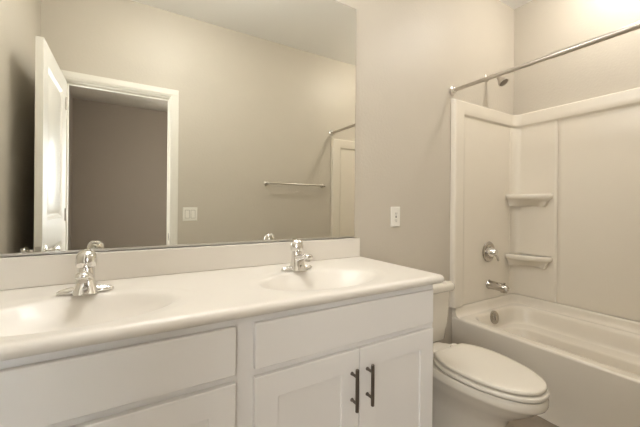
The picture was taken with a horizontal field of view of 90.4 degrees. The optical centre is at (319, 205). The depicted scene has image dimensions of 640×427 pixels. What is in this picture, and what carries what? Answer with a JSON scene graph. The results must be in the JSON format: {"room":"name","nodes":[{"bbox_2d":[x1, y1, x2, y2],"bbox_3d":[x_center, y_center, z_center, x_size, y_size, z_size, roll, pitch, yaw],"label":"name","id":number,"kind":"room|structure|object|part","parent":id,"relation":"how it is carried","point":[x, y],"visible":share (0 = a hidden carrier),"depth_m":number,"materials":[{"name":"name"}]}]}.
{"room":"bathroom","nodes":[
{"label":"bathroom","id":0,"kind":"room"},
{"bbox_2d":[17,0,513,343],"bbox_3d":[0.160,-0.236,1.805,3.440,2.737,0.115,0,0,-31],"label":"wall","id":1,"kind":"structure","parent":0,"point":[409,53],"depth_m":2.00,"materials":[{"name":"beige paint"}]},
{"bbox_2d":[0,0,356,256],"bbox_3d":[-0.480,-0.459,1.346,1.577,1.258,0.010,0,0,-31],"label":"wall mirror","id":2,"kind":"object","parent":1,"relation":"attached to","point":[125,124],"visible":1,"depth_m":1.28,"materials":[{"name":"silver mirror"}]},
{"bbox_2d":[0,238,359,289],"bbox_3d":[-0.483,0.223,1.341,1.632,0.103,0.019,0,0,-31],"label":"backsplash","id":3,"kind":"structure","parent":1,"relation":"attached to","point":[18,272],"depth_m":1.25,"materials":[{"name":"stone"}]},
{"bbox_2d":[391,207,399,226],"bbox_3d":[0.454,0.066,1.909,0.073,0.120,0.009,0,0,-31],"label":"wall outlet","id":4,"kind":"object","parent":1,"relation":"attached to","point":[395,211],"visible":1,"depth_m":1.91,"materials":[{"name":"white plastic"}]},
{"bbox_2d":[394,211,397,221],"bbox_3d":[0.455,0.066,1.907,0.033,0.067,0.003,0,0,-31],"label":"receptacle","id":5,"kind":"object","parent":4,"relation":"attached to","point":[395,212],"depth_m":1.91,"materials":[{"name":"white plastic"}]},
{"bbox_2d":[484,74,508,86],"bbox_3d":[1.286,-0.922,2.315,0.070,0.131,0.160,0,0,-31],"label":"shower head","id":6,"kind":"object","parent":1,"relation":"attached to","point":[502,81],"visible":0.72,"depth_m":2.27,"materials":[{"name":"silver metal"}]},
{"bbox_2d":[449,21,639,95],"bbox_3d":[1.296,-0.784,1.528,0.070,0.070,1.522,0,0,-31],"label":"shower curtain rod","id":7,"kind":"object","parent":1,"relation":"attached to","point":[452,90],"visible":1,"depth_m":1.62,"materials":[{"name":"silver metal"}]},
{"bbox_2d":[499,0,531,8],"bbox_3d":[0.579,-1.651,1.127,3.440,0.100,1.696,0,0,-31],"label":"ceiling","id":8,"kind":"structure","parent":0,"point":[514,4],"depth_m":2.49,"materials":[{"name":"paint"}]},
{"bbox_2d":[506,415,558,426],"bbox_3d":[0.555,1.186,1.127,3.440,0.100,1.696,0,0,-31],"label":"floor","id":9,"kind":"structure","parent":0,"point":[536,421],"depth_m":1.67,"materials":[{"name":"plastic"}]},
{"bbox_2d":[0,285,432,426],"bbox_3d":[-0.351,0.721,1.095,1.609,0.816,0.580,0,0,-31],"label":"vanity cabinet","id":10,"kind":"object","parent":9,"relation":"on","point":[367,361],"visible":0.98,"depth_m":0.91,"materials":[{"name":"white wood"}]},
{"bbox_3d":[-0.554,0.396,0.686,0.747,0.133,0.018,0,0,-31],"label":"false drawer","id":11,"kind":"part","parent":10,"relation":"part of","materials":[{"name":"white wood"}]},
{"bbox_3d":[-0.396,0.745,0.782,0.372,0.517,0.018,0,0,-31],"label":"cabinet door","id":12,"kind":"part","parent":10,"relation":"part of","materials":[{"name":"white wood"}]},
{"bbox_2d":[0,238,443,360],"bbox_3d":[-0.336,0.279,1.114,1.652,0.214,0.560,0,0,-31],"label":"countertop","id":13,"kind":"structure","parent":10,"relation":"on","point":[155,291],"depth_m":1.05,"materials":[{"name":"stone"}]},
{"bbox_2d":[56,249,113,295],"bbox_3d":[-0.738,0.206,0.974,0.134,0.132,0.150,0,0,-3],"label":"faucet","id":14,"kind":"object","parent":13,"relation":"on","point":[85,260],"visible":1,"depth_m":0.98,"materials":[{"name":"silver metal"}]},
{"bbox_3d":[-0.708,0.217,0.954,0.040,0.051,0.112,0,0,-31],"label":"spout","id":15,"kind":"part","parent":14,"relation":"part of","materials":[{"name":"silver metal"}]},
{"bbox_3d":[-0.740,0.166,1.007,0.057,0.053,0.057,0,0,18],"label":"handle","id":16,"kind":"part","parent":14,"relation":"part of","materials":[{"name":"silver metal"}]},
{"bbox_2d":[281,238,312,271],"bbox_3d":[-0.100,0.211,1.357,0.134,0.132,0.150,0,0,-3],"label":"faucet","id":17,"kind":"object","parent":13,"relation":"on","point":[297,264],"visible":1,"depth_m":1.36,"materials":[{"name":"silver metal"}]},
{"bbox_3d":[-0.101,0.172,1.391,0.057,0.053,0.057,0,0,10],"label":"handle","id":18,"kind":"part","parent":17,"relation":"part of","materials":[{"name":"silver metal"}]},
{"bbox_3d":[-0.069,0.222,1.337,0.040,0.051,0.112,0,0,-31],"label":"spout","id":19,"kind":"part","parent":17,"relation":"part of","materials":[{"name":"silver metal"}]},
{"bbox_3d":[-0.031,0.748,1.002,0.372,0.517,0.018,0,0,-31],"label":"cabinet door","id":20,"kind":"part","parent":10,"relation":"part of","materials":[{"name":"white wood"}]},
{"bbox_3d":[0.133,0.402,1.098,0.747,0.133,0.018,0,0,-31],"label":"false drawer","id":21,"kind":"part","parent":10,"relation":"part of","materials":[{"name":"white wood"}]},
{"bbox_3d":[0.116,0.611,1.058,0.012,0.140,0.036,0,0,-31],"label":"handle","id":22,"kind":"part","parent":10,"relation":"part of","materials":[{"name":"brown metal"}]},
{"bbox_3d":[0.173,0.611,1.092,0.012,0.140,0.036,0,0,-31],"label":"handle","id":23,"kind":"part","parent":10,"relation":"part of","materials":[{"name":"brown metal"}]},
{"bbox_3d":[0.291,0.750,1.194,0.372,0.517,0.018,0,0,-31],"label":"cabinet door","id":24,"kind":"part","parent":10,"relation":"part of","materials":[{"name":"white wood"}]},
{"bbox_2d":[432,280,549,426],"bbox_3d":[0.662,0.789,1.564,0.504,0.700,0.802,0,0,-31],"label":"toilet","id":25,"kind":"object","parent":9,"relation":"on","point":[474,386],"visible":0.67,"depth_m":1.38,"materials":[{"name":"ceramic"}]},
{"bbox_3d":[0.514,0.631,1.813,0.472,0.288,0.212,0,0,-31],"label":"tank","id":26,"kind":"part","parent":25,"relation":"part of","materials":[{"name":"white ceramic"}]},
{"bbox_3d":[0.519,0.462,1.807,0.504,0.049,0.236,0,0,-31],"label":"tank lid","id":27,"kind":"part","parent":25,"relation":"part of","materials":[{"name":"white ceramic"}]},
{"bbox_3d":[0.754,0.717,1.413,0.322,0.019,0.432,0,0,-31],"label":"lid","id":28,"kind":"part","parent":25,"relation":"part of","materials":[{"name":"plastic"}]},
{"bbox_3d":[0.689,0.945,1.517,0.340,0.382,0.692,0,0,-31],"label":"bowl","id":29,"kind":"part","parent":25,"relation":"part of","materials":[{"name":"white ceramic"}]},
{"bbox_3d":[0.756,0.740,1.407,0.336,0.020,0.436,0,0,-31],"label":"seat","id":30,"kind":"part","parent":25,"relation":"part of","materials":[{"name":"plastic"}]},
{"bbox_2d":[452,293,639,426],"bbox_3d":[1.621,0.923,1.731,0.759,0.442,1.520,0,0,-31],"label":"bathtub","id":31,"kind":"object","parent":9,"relation":"on","point":[588,361],"visible":0.8,"depth_m":1.89,"materials":[{"name":"ceramic"}]},
{"bbox_3d":[1.257,0.805,2.291,0.096,0.094,0.033,0,0,-31],"label":"overflow plate","id":32,"kind":"part","parent":31,"relation":"part of","materials":[{"name":"silver metal"}]},
{"bbox_2d":[513,0,639,114],"bbox_3d":[2.007,-0.220,1.957,0.115,2.737,1.524,0,0,-31],"label":"wall","id":33,"kind":"structure","parent":0,"point":[542,28],"depth_m":2.24,"materials":[{"name":"beige paint"}]},
{"bbox_2d":[449,87,639,321],"bbox_3d":[1.619,-0.013,1.725,0.784,1.422,1.522,0,0,-31],"label":"tub surround","id":34,"kind":"object","parent":33,"relation":"attached to","point":[555,190],"visible":1,"depth_m":2.23,"materials":[{"name":"white plastic"}]},
{"bbox_3d":[1.200,-0.016,2.342,0.700,1.422,0.033,0,0,-31],"label":"panel","id":35,"kind":"part","parent":34,"relation":"part of","materials":[{"name":"white plastic"}]},
{"bbox_2d":[482,241,498,261],"bbox_3d":[1.272,0.342,2.340,0.152,0.152,0.071,0,0,-31],"label":"shower valve","id":36,"kind":"object","parent":34,"relation":"attached to","point":[489,251],"visible":1,"depth_m":2.33,"materials":[{"name":"silver metal"}]},
{"bbox_3d":[1.275,0.357,2.335,0.072,0.101,0.059,0,0,-31],"label":"lever handle","id":37,"kind":"part","parent":36,"relation":"part of","materials":[{"name":"silver metal"}]},
{"bbox_2d":[486,280,509,292],"bbox_3d":[1.299,0.587,2.312,0.070,0.072,0.150,0,0,-31],"label":"tub spout","id":38,"kind":"object","parent":34,"relation":"attached to","point":[501,287],"visible":1,"depth_m":2.29,"materials":[{"name":"silver metal"}]},
{"bbox_2d":[505,253,552,268],"bbox_3d":[1.572,0.421,2.400,0.122,0.092,0.274,0,0,-31],"label":"corner shelf","id":39,"kind":"object","parent":34,"relation":"attached to","point":[520,260],"depth_m":2.40,"materials":[{"name":"white plastic"}]},
{"bbox_2d":[506,194,552,205],"bbox_3d":[1.576,-0.041,2.400,0.122,0.092,0.274,0,0,-31],"label":"corner shelf","id":40,"kind":"object","parent":34,"relation":"attached to","point":[511,199],"depth_m":2.39,"materials":[{"name":"white plastic"}]},
{"bbox_3d":[1.609,-0.013,2.421,0.086,1.422,0.317,0,0,-31],"label":"corner panel","id":41,"kind":"part","parent":34,"relation":"part of","materials":[{"name":"white plastic"}]},
{"bbox_3d":[1.941,-0.010,1.919,0.033,1.422,0.888,0,0,-31],"label":"panel","id":42,"kind":"part","parent":34,"relation":"part of","materials":[{"name":"white plastic"}]}
]}

